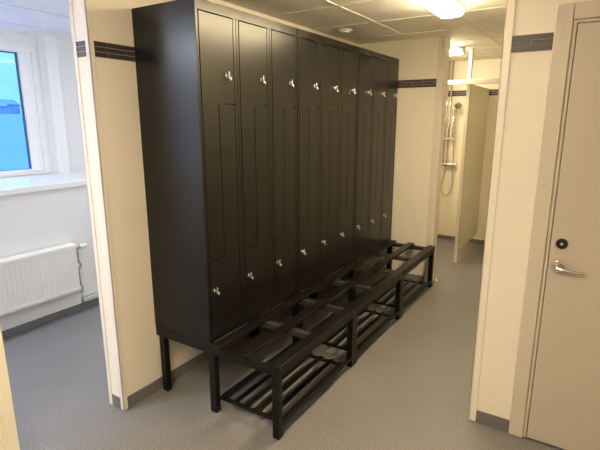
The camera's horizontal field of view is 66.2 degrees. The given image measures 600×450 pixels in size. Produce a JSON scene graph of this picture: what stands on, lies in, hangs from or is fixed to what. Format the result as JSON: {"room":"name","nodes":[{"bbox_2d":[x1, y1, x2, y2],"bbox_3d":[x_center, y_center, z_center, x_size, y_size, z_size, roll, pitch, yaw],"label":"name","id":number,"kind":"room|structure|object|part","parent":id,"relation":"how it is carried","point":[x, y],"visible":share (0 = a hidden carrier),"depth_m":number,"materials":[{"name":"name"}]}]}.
{"room":"changing room","nodes":[
{"label":"changing room","id":0,"kind":"room"},
{"bbox_2d":[0,186,98,330],"bbox_3d":[-2.669,0.336,3.352,0.730,1.067,5.200,8,15,31],"label":"wall","id":1,"kind":"structure","parent":0,"point":[33,221],"depth_m":3.67,"materials":[{"name":"white paint"}]},
{"bbox_2d":[0,31,84,177],"bbox_3d":[-3.105,-0.342,3.479,0.300,2.332,5.200,8,15,31],"label":"wall window","id":2,"kind":"structure","parent":1,"relation":"in","point":[64,48],"depth_m":4.40,"materials":[{"name":"white paint"}]},
{"bbox_2d":[0,44,49,176],"bbox_3d":[-3.307,-0.720,2.839,0.074,1.110,3.432,8,15,31],"label":"window","id":3,"kind":"structure","parent":2,"relation":"attached to","point":[25,57],"depth_m":4.15,"materials":[{"name":"white paint"}]},
{"bbox_2d":[0,170,86,196],"bbox_3d":[-2.659,-0.206,3.222,0.753,0.048,5.200,8,15,31],"label":"sill","id":4,"kind":"structure","parent":1,"relation":"on","point":[16,185],"depth_m":3.77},
{"bbox_2d":[0,243,97,315],"bbox_3d":[-2.010,0.453,3.650,0.099,0.526,2.850,8,15,31],"label":"radiator","id":5,"kind":"object","parent":1,"relation":"attached to","point":[28,279],"visible":0.88,"depth_m":3.55,"materials":[{"name":"metal"}]},
{"bbox_2d":[0,243,73,261],"bbox_3d":[-2.322,0.310,3.110,0.074,0.008,1.672,8,15,31],"label":"grille","id":6,"kind":"object","parent":5,"relation":"attached to","point":[67,246],"depth_m":3.54,"materials":[{"name":"metal"}]},
{"bbox_3d":[-1.823,0.175,3.866,0.042,0.042,0.060,8,15,31],"label":"thermostat knob","id":7,"kind":"part","parent":5,"relation":"part of","materials":[{"name":"white plastic"}]},
{"bbox_2d":[2,297,98,338],"bbox_3d":[-2.357,0.870,3.272,0.006,0.060,5.200,8,15,31],"label":"baseboard","id":8,"kind":"structure","parent":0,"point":[34,323],"depth_m":3.75,"materials":[{"name":"grey plastic"}]},
{"bbox_2d":[37,35,70,173],"bbox_3d":[-2.273,-1.091,4.259,0.120,1.220,0.107,8,15,31],"label":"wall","id":9,"kind":"structure","parent":0,"point":[47,48],"depth_m":4.21,"materials":[{"name":"white paint"}]},
{"bbox_2d":[0,0,358,449],"bbox_3d":[-0.716,-0.210,2.896,0.120,2.332,8.734,8,15,31],"label":"wall","id":10,"kind":"structure","parent":0,"point":[112,23],"depth_m":2.45,"materials":[{"name":"beige paint"}]},
{"bbox_2d":[0,325,19,449],"bbox_3d":[-1.353,0.082,1.908,0.138,2.198,0.055,8,15,31],"label":"trim","id":11,"kind":"structure","parent":10,"relation":"attached to","point":[7,416],"depth_m":2.04,"materials":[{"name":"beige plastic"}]},
{"bbox_2d":[76,40,86,57],"bbox_3d":[-1.049,-0.844,2.211,0.074,0.073,0.005,8,15,31],"label":"trim","id":12,"kind":"structure","parent":10,"relation":"attached to","point":[80,45],"depth_m":2.21,"materials":[{"name":"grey tile"}]},
{"bbox_2d":[68,0,112,404],"bbox_3d":[-1.086,-0.101,2.417,0.028,2.328,0.028,8,15,31],"label":"trim","id":13,"kind":"structure","parent":10,"relation":"attached to","point":[70,6],"depth_m":2.39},
{"bbox_2d":[81,0,127,410],"bbox_3d":[-0.998,-0.088,2.363,0.028,2.328,0.028,8,15,31],"label":"trim","id":14,"kind":"structure","parent":10,"relation":"attached to","point":[86,9],"depth_m":2.34,"materials":[{"name":"white wood"}]},
{"bbox_2d":[94,41,135,61],"bbox_3d":[-0.197,-1.119,3.414,0.005,0.073,2.944,8,15,31],"label":"trim","id":15,"kind":"structure","parent":10,"relation":"attached to","point":[102,49],"depth_m":2.29,"materials":[{"name":"brown tile"}]},
{"bbox_2d":[112,272,348,408],"bbox_3d":[-0.245,0.731,3.850,0.104,0.072,2.973,8,15,31],"label":"baseboard","id":16,"kind":"structure","parent":10,"relation":"attached to","point":[146,391],"depth_m":2.82,"materials":[{"name":"grey plastic"}]},
{"bbox_2d":[0,0,506,61],"bbox_3d":[-0.346,-1.342,2.356,6.000,0.124,8.864,8,15,31],"label":"ceiling","id":17,"kind":"structure","parent":0,"point":[480,27],"depth_m":3.44,"materials":[{"name":"paint"}]},
{"bbox_2d":[338,29,351,33],"bbox_3d":[0.374,-1.594,3.795,0.118,0.026,0.118,8,15,31],"label":"ceiling vent","id":18,"kind":"object","parent":17,"relation":"in","point":[343,31],"visible":1,"depth_m":3.77,"materials":[{"name":"white plastic"}]},
{"bbox_2d":[415,0,464,17],"bbox_3d":[0.685,-1.284,2.537,0.160,0.070,1.220,8,15,31],"label":"ceiling light","id":19,"kind":"object","parent":17,"relation":"attached to","point":[442,8],"visible":1,"depth_m":2.79,"materials":[{"name":"white plastic"}]},
{"bbox_2d":[450,46,465,55],"bbox_3d":[1.417,-1.808,4.830,0.593,0.070,0.150,8,15,31],"label":"ceiling light","id":20,"kind":"object","parent":17,"relation":"attached to","point":[457,50],"visible":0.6,"depth_m":4.66,"materials":[{"name":"white plastic"}]},
{"bbox_2d":[450,49,461,55],"bbox_3d":[1.411,-1.794,4.837,0.580,0.039,0.150,8,15,31],"label":"diffuser","id":21,"kind":"object","parent":20,"relation":"attached to","point":[452,51],"depth_m":4.67,"materials":[{"name":"white plastic"}]},
{"bbox_2d":[3,238,564,449],"bbox_3d":[-0.345,1.046,2.901,6.000,0.120,8.864,8,15,31],"label":"floor","id":22,"kind":"structure","parent":0,"point":[409,387],"depth_m":2.80,"materials":[{"name":"grey plastic"}]},
{"bbox_2d":[156,294,355,439],"bbox_3d":[-0.242,0.770,2.904,0.888,0.418,0.882,8,15,31],"label":"bench","id":23,"kind":"object","parent":22,"relation":"on","point":[294,355],"visible":0.94,"depth_m":2.64,"materials":[{"name":"black wood"}]},
{"bbox_3d":[-0.807,0.826,2.769,0.042,0.356,0.036,8,15,31],"label":"leg","id":24,"kind":"part","parent":23,"relation":"part of","materials":[{"name":"black wood"}]},
{"bbox_2d":[131,0,296,343],"bbox_3d":[-0.428,-0.308,2.777,0.465,1.740,0.877,8,15,31],"label":"tall cabinet","id":25,"kind":"object","parent":23,"relation":"on","point":[217,83],"visible":1,"depth_m":2.49,"materials":[{"name":"black metal"}]},
{"bbox_3d":[-0.419,-0.428,2.385,0.022,1.227,0.242,8,15,31],"label":"locker door","id":26,"kind":"part","parent":25,"relation":"part of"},
{"bbox_3d":[-0.419,-0.013,2.480,0.022,1.226,0.242,8,15,31],"label":"locker door","id":27,"kind":"part","parent":25,"relation":"part of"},
{"bbox_3d":[-0.262,-0.483,2.628,0.022,1.227,0.242,8,15,31],"label":"locker door","id":28,"kind":"part","parent":25,"relation":"part of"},
{"bbox_3d":[-0.262,-0.069,2.723,0.022,1.226,0.242,8,15,31],"label":"locker door","id":29,"kind":"part","parent":25,"relation":"part of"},
{"bbox_3d":[-0.106,-0.538,2.871,0.022,1.227,0.242,8,15,31],"label":"locker door","id":30,"kind":"part","parent":25,"relation":"part of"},
{"bbox_3d":[-0.105,-0.124,2.966,0.022,1.226,0.242,8,15,31],"label":"locker door","id":31,"kind":"part","parent":25,"relation":"part of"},
{"bbox_3d":[-0.475,0.873,2.566,0.046,0.356,0.036,8,15,31],"label":"leg","id":32,"kind":"part","parent":23,"relation":"part of","materials":[{"name":"black metal"}]},
{"bbox_3d":[-0.469,0.674,2.516,0.886,0.057,0.036,8,15,31],"label":"cross rail","id":33,"kind":"part","parent":23,"relation":"part of","materials":[{"name":"black metal"}]},
{"bbox_3d":[-0.257,1.004,2.499,0.416,0.016,0.022,8,15,31],"label":"shelf rail","id":34,"kind":"part","parent":23,"relation":"part of","materials":[{"name":"black metal"}]},
{"bbox_3d":[-0.357,0.667,3.467,0.042,0.356,0.036,8,15,31],"label":"leg","id":35,"kind":"part","parent":23,"relation":"part of","materials":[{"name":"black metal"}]},
{"bbox_3d":[-0.243,0.909,2.936,0.022,0.016,0.807,8,15,31],"label":"shelf rail","id":36,"kind":"part","parent":23,"relation":"part of","materials":[{"name":"black metal"}]},
{"bbox_3d":[-0.115,0.923,2.345,0.041,0.356,0.036,8,15,31],"label":"leg","id":37,"kind":"part","parent":23,"relation":"part of","materials":[{"name":"black metal"}]},
{"bbox_3d":[-0.255,0.603,2.874,0.858,0.032,0.044,8,15,31],"label":"cross rail","id":38,"kind":"part","parent":23,"relation":"part of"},
{"bbox_3d":[-0.025,0.713,3.263,0.046,0.356,0.036,8,15,31],"label":"leg","id":39,"kind":"part","parent":23,"relation":"part of","materials":[{"name":"black metal"}]},
{"bbox_3d":[0.117,0.959,2.715,0.022,0.016,0.807,8,15,31],"label":"shelf rail","id":40,"kind":"part","parent":23,"relation":"part of","materials":[{"name":"black metal"}]},
{"bbox_3d":[0.115,0.653,2.647,0.041,0.034,0.823,8,15,31],"label":"rail","id":41,"kind":"part","parent":23,"relation":"part of","materials":[{"name":"black metal"}]},
{"bbox_3d":[-0.018,0.515,3.213,0.886,0.057,0.036,8,15,31],"label":"cross rail","id":42,"kind":"part","parent":23,"relation":"part of","materials":[{"name":"black metal"}]},
{"bbox_3d":[0.103,0.877,3.057,0.416,0.016,0.022,8,15,31],"label":"shelf rail","id":43,"kind":"part","parent":23,"relation":"part of","materials":[{"name":"black wood"}]},
{"bbox_3d":[0.335,0.763,3.042,0.041,0.356,0.036,8,15,31],"label":"leg","id":44,"kind":"part","parent":23,"relation":"part of","materials":[{"name":"black wood"}]},
{"bbox_2d":[256,262,403,363],"bbox_3d":[0.228,0.603,3.632,0.888,0.418,0.882,8,15,31],"label":"stand","id":45,"kind":"object","parent":22,"relation":"on","point":[371,294],"visible":0.63,"depth_m":3.46,"materials":[{"name":"black wood"}]},
{"bbox_3d":[-0.005,0.706,3.294,0.046,0.356,0.036,8,15,31],"label":"leg","id":46,"kind":"part","parent":45,"relation":"part of","materials":[{"name":"black wood"}]},
{"bbox_2d":[297,28,357,292],"bbox_3d":[0.045,-0.475,3.509,0.465,1.740,0.877,8,15,31],"label":"tall cabinet","id":47,"kind":"object","parent":45,"relation":"on","point":[327,68],"visible":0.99,"depth_m":3.33,"materials":[{"name":"black metal"}]},
{"bbox_3d":[0.054,-0.181,3.212,0.022,1.226,0.242,8,15,31],"label":"locker door","id":48,"kind":"part","parent":47,"relation":"part of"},
{"bbox_3d":[0.054,-0.595,3.118,0.022,1.227,0.242,8,15,31],"label":"locker door","id":49,"kind":"part","parent":47,"relation":"part of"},
{"bbox_3d":[0.210,-0.236,3.455,0.022,1.226,0.242,8,15,31],"label":"locker door","id":50,"kind":"part","parent":47,"relation":"part of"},
{"bbox_3d":[0.210,-0.650,3.360,0.022,1.227,0.242,8,15,31],"label":"locker door","id":51,"kind":"part","parent":47,"relation":"part of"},
{"bbox_3d":[0.367,-0.292,3.697,0.022,1.226,0.242,8,15,31],"label":"locker door","id":52,"kind":"part","parent":47,"relation":"part of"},
{"bbox_3d":[0.367,-0.706,3.603,0.022,1.227,0.242,8,15,31],"label":"locker door","id":53,"kind":"part","parent":47,"relation":"part of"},
{"bbox_3d":[0.002,0.508,3.244,0.886,0.057,0.036,8,15,31],"label":"cross rail","id":54,"kind":"part","parent":45,"relation":"part of","materials":[{"name":"black wood"}]},
{"bbox_3d":[0.227,0.743,3.665,0.022,0.016,0.807,8,15,31],"label":"shelf rail","id":55,"kind":"part","parent":45,"relation":"part of","materials":[{"name":"black metal"}]},
{"bbox_3d":[0.213,0.838,3.227,0.416,0.016,0.022,8,15,31],"label":"shelf rail","id":56,"kind":"part","parent":45,"relation":"part of","materials":[{"name":"black wood"}]},
{"bbox_3d":[0.215,0.436,3.603,0.858,0.032,0.044,8,15,31],"label":"cross rail","id":57,"kind":"part","parent":45,"relation":"part of","materials":[{"name":"black metal"}]},
{"bbox_3d":[0.445,0.547,3.991,0.046,0.356,0.036,8,15,31],"label":"leg","id":58,"kind":"part","parent":45,"relation":"part of","materials":[{"name":"black metal"}]},
{"bbox_3d":[0.355,0.756,3.073,0.041,0.356,0.036,8,15,31],"label":"leg","id":59,"kind":"part","parent":45,"relation":"part of","materials":[{"name":"black metal"}]},
{"bbox_3d":[0.452,0.348,3.942,0.886,0.057,0.036,8,15,31],"label":"cross rail","id":60,"kind":"part","parent":45,"relation":"part of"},
{"bbox_3d":[0.587,0.793,3.443,0.022,0.016,0.807,8,15,31],"label":"shelf rail","id":61,"kind":"part","parent":45,"relation":"part of","materials":[{"name":"black metal"}]},
{"bbox_3d":[0.573,0.711,3.785,0.416,0.016,0.022,8,15,31],"label":"shelf rail","id":62,"kind":"part","parent":45,"relation":"part of","materials":[{"name":"black metal"}]},
{"bbox_3d":[0.585,0.487,3.375,0.041,0.034,0.823,8,15,31],"label":"rail","id":63,"kind":"part","parent":45,"relation":"part of","materials":[{"name":"black wood"}]},
{"bbox_3d":[0.805,0.597,3.770,0.041,0.356,0.036,8,15,31],"label":"leg","id":64,"kind":"part","parent":45,"relation":"part of","materials":[{"name":"black metal"}]},
{"bbox_2d":[315,240,434,317],"bbox_3d":[0.698,0.437,4.361,0.888,0.418,0.882,8,15,31],"label":"stand","id":65,"kind":"object","parent":22,"relation":"on","point":[410,264],"visible":0.51,"depth_m":4.20,"materials":[{"name":"black metal"}]},
{"bbox_3d":[0.465,0.540,4.022,0.046,0.356,0.036,8,15,31],"label":"leg","id":66,"kind":"part","parent":65,"relation":"part of","materials":[{"name":"black metal"}]},
{"bbox_3d":[0.697,0.576,4.393,0.022,0.016,0.807,8,15,31],"label":"shelf rail","id":67,"kind":"part","parent":65,"relation":"part of","materials":[{"name":"black metal"}]},
{"bbox_2d":[353,47,398,260],"bbox_3d":[0.518,-0.643,4.241,0.465,1.740,0.877,8,15,31],"label":"tall cabinet","id":68,"kind":"object","parent":65,"relation":"on","point":[377,84],"visible":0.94,"depth_m":4.07,"materials":[{"name":"black metal"}]},
{"bbox_3d":[0.526,-0.348,3.944,0.022,1.226,0.242,8,15,31],"label":"locker door","id":69,"kind":"part","parent":68,"relation":"part of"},
{"bbox_3d":[0.526,-0.762,3.849,0.022,1.227,0.242,8,15,31],"label":"locker door","id":70,"kind":"part","parent":68,"relation":"part of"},
{"bbox_3d":[0.683,-0.403,4.187,0.022,1.226,0.242,8,15,31],"label":"locker door","id":71,"kind":"part","parent":68,"relation":"part of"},
{"bbox_3d":[0.683,-0.818,4.092,0.022,1.227,0.242,8,15,31],"label":"locker door","id":72,"kind":"part","parent":68,"relation":"part of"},
{"bbox_3d":[0.840,-0.459,4.429,0.022,1.226,0.242,8,15,31],"label":"locker door","id":73,"kind":"part","parent":68,"relation":"part of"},
{"bbox_3d":[0.840,-0.873,4.335,0.022,1.227,0.242,8,15,31],"label":"locker door","id":74,"kind":"part","parent":68,"relation":"part of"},
{"bbox_3d":[0.472,0.341,3.973,0.886,0.057,0.036,8,15,31],"label":"cross rail","id":75,"kind":"part","parent":65,"relation":"part of","materials":[{"name":"black metal"}]},
{"bbox_3d":[0.683,0.672,3.955,0.416,0.016,0.022,8,15,31],"label":"shelf rail","id":76,"kind":"part","parent":65,"relation":"part of","materials":[{"name":"black wood"}]},
{"bbox_3d":[0.685,0.270,4.331,0.858,0.032,0.044,8,15,31],"label":"cross rail","id":77,"kind":"part","parent":65,"relation":"part of","materials":[{"name":"black metal"}]},
{"bbox_3d":[0.915,0.381,4.720,0.046,0.356,0.036,8,15,31],"label":"leg","id":78,"kind":"part","parent":65,"relation":"part of","materials":[{"name":"black metal"}]},
{"bbox_3d":[0.825,0.590,3.801,0.041,0.356,0.036,8,15,31],"label":"leg","id":79,"kind":"part","parent":65,"relation":"part of","materials":[{"name":"black wood"}]},
{"bbox_3d":[0.922,0.182,4.670,0.886,0.057,0.036,8,15,31],"label":"cross rail","id":80,"kind":"part","parent":65,"relation":"part of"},
{"bbox_3d":[1.058,0.626,4.172,0.022,0.016,0.807,8,15,31],"label":"shelf rail","id":81,"kind":"part","parent":65,"relation":"part of","materials":[{"name":"black metal"}]},
{"bbox_3d":[1.055,0.321,4.103,0.041,0.034,0.823,8,15,31],"label":"rail","id":82,"kind":"part","parent":65,"relation":"part of","materials":[{"name":"black wood"}]},
{"bbox_3d":[1.276,0.431,4.498,0.041,0.356,0.036,8,15,31],"label":"leg","id":83,"kind":"part","parent":65,"relation":"part of","materials":[{"name":"black metal"}]},
{"bbox_2d":[453,48,488,263],"bbox_3d":[2.055,-0.793,5.458,0.052,2.327,1.078,8,15,31],"label":"wall","id":84,"kind":"structure","parent":22,"relation":"on","point":[476,106],"depth_m":5.34,"materials":[{"name":"beige metal"}]},
{"bbox_3d":[1.782,-0.699,5.035,0.035,2.323,0.035,8,15,31],"label":"post","id":85,"kind":"part","parent":84,"relation":"part of","materials":[{"name":"beige metal"}]},
{"bbox_3d":[2.068,-0.692,5.500,0.020,1.850,1.033,8,15,31],"label":"panel","id":86,"kind":"part","parent":84,"relation":"part of","materials":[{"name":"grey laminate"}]},
{"bbox_2d":[358,37,438,275],"bbox_3d":[0.956,-0.609,4.643,0.800,2.332,0.120,8,15,31],"label":"wall","id":87,"kind":"structure","parent":0,"point":[418,58],"depth_m":4.45,"materials":[{"name":"beige paint"}]},
{"bbox_2d":[357,270,423,282],"bbox_3d":[0.920,0.504,4.844,0.782,0.072,0.006,8,15,31],"label":"baseboard","id":88,"kind":"structure","parent":87,"relation":"attached to","point":[408,276],"depth_m":4.69,"materials":[{"name":"grey plastic"}]},
{"bbox_2d":[398,79,436,87],"bbox_3d":[0.919,-1.350,4.421,0.782,0.073,0.005,8,15,31],"label":"trim","id":89,"kind":"structure","parent":87,"relation":"attached to","point":[417,83],"depth_m":4.31,"materials":[{"name":"brown tile"}]},
{"bbox_2d":[424,36,450,281],"bbox_3d":[1.310,-0.559,4.421,0.067,2.328,0.147,8,15,31],"label":"trim","id":90,"kind":"structure","parent":87,"relation":"attached to","point":[444,42],"depth_m":4.33,"materials":[{"name":"metal"}]},
{"bbox_2d":[437,58,500,239],"bbox_3d":[2.389,-0.909,5.952,1.795,2.332,0.120,8,15,31],"label":"wall","id":91,"kind":"structure","parent":0,"point":[486,68],"depth_m":5.99,"materials":[{"name":"paint"}]},
{"bbox_2d":[441,61,461,195],"bbox_3d":[1.950,-1.222,5.971,0.269,1.726,0.186,8,15,31],"label":"shower","id":92,"kind":"object","parent":91,"relation":"attached to","point":[458,105],"visible":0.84,"depth_m":6.00,"materials":[{"name":"silver metal"}]},
{"bbox_3d":[1.990,-1.318,5.975,0.021,0.480,0.022,8,15,31],"label":"slide rail","id":93,"kind":"part","parent":92,"relation":"part of","materials":[{"name":"silver metal"}]},
{"bbox_2d":[437,234,484,243],"bbox_3d":[2.305,0.209,6.185,1.675,0.050,0.006,8,15,31],"label":"baseboard","id":94,"kind":"structure","parent":91,"relation":"attached to","point":[438,235],"depth_m":6.30,"materials":[{"name":"grey plastic"}]},
{"bbox_2d":[448,89,498,96],"bbox_3d":[2.304,-1.656,5.760,1.675,0.073,0.005,8,15,31],"label":"trim","id":95,"kind":"structure","parent":91,"relation":"attached to","point":[491,91],"depth_m":5.89,"materials":[{"name":"brown tile"}]},
{"bbox_2d":[477,0,599,436],"bbox_3d":[1.651,0.016,1.899,1.625,2.332,0.120,8,15,31],"label":"wall","id":96,"kind":"structure","parent":0,"point":[529,72],"depth_m":2.20,"materials":[{"name":"beige paint"}]},
{"bbox_2d":[475,410,509,431],"bbox_3d":[1.026,1.048,2.461,0.166,0.072,0.006,8,15,31],"label":"baseboard","id":97,"kind":"structure","parent":96,"relation":"attached to","point":[493,421],"depth_m":2.46,"materials":[{"name":"grey plastic"}]},
{"bbox_2d":[468,0,553,420],"bbox_3d":[1.019,-0.059,2.232,0.203,2.328,0.038,8,15,31],"label":"trim","id":98,"kind":"structure","parent":96,"relation":"attached to","point":[510,4],"depth_m":2.20,"materials":[{"name":"beige plastic"}]},
{"bbox_2d":[508,0,599,449],"bbox_3d":[1.563,0.137,1.934,1.071,2.082,0.180,8,15,31],"label":"door","id":99,"kind":"structure","parent":96,"relation":"attached to","point":[563,402],"depth_m":2.12,"materials":[{"name":"grey paint"}]},
{"bbox_3d":[1.217,0.207,2.080,0.121,0.023,0.024,8,15,31],"label":"handle","id":100,"kind":"part","parent":99,"relation":"part of","materials":[{"name":"silver metal"}]},
{"bbox_3d":[2.056,-0.441,3.903,0.120,2.332,3.792,8,15,31],"label":"wall","id":101,"kind":"structure","parent":0,"visible":0},
{"bbox_2d":[448,78,499,84],"bbox_3d":[1.721,-1.501,4.845,1.673,0.050,0.033,8,15,31],"label":"header rail","id":102,"kind":"object","parent":101,"relation":"attached to","point":[493,80],"visible":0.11,"depth_m":4.78,"materials":[{"name":"beige metal"}]},
{"label":"outside","id":103,"kind":"structure","parent":0,"visible":0},
{"bbox_2d":[0,114,28,170],"bbox_3d":[-53.936,-11.606,70.571,156.800,10.500,180.000,8,15,31],"label":"ground","id":104,"kind":"structure","parent":103,"point":[13,150],"depth_m":47.07,"materials":[{"name":"blue"}]},
{"bbox_2d":[0,102,8,113],"bbox_3d":[-48.436,-18.492,72.961,4.400,1.880,2.600,8,15,31],"label":"building","id":105,"kind":"structure","parent":104,"relation":"on","point":[4,109],"depth_m":72.51,"materials":[{"name":"blue"}]},
{"bbox_2d":[0,99,20,113],"bbox_3d":[-50.857,-20.055,78.288,4.400,2.560,4.400,8,15,31],"label":"building","id":106,"kind":"structure","parent":104,"relation":"on","point":[14,107],"depth_m":78.28,"materials":[{"name":"blue"}]}
]}

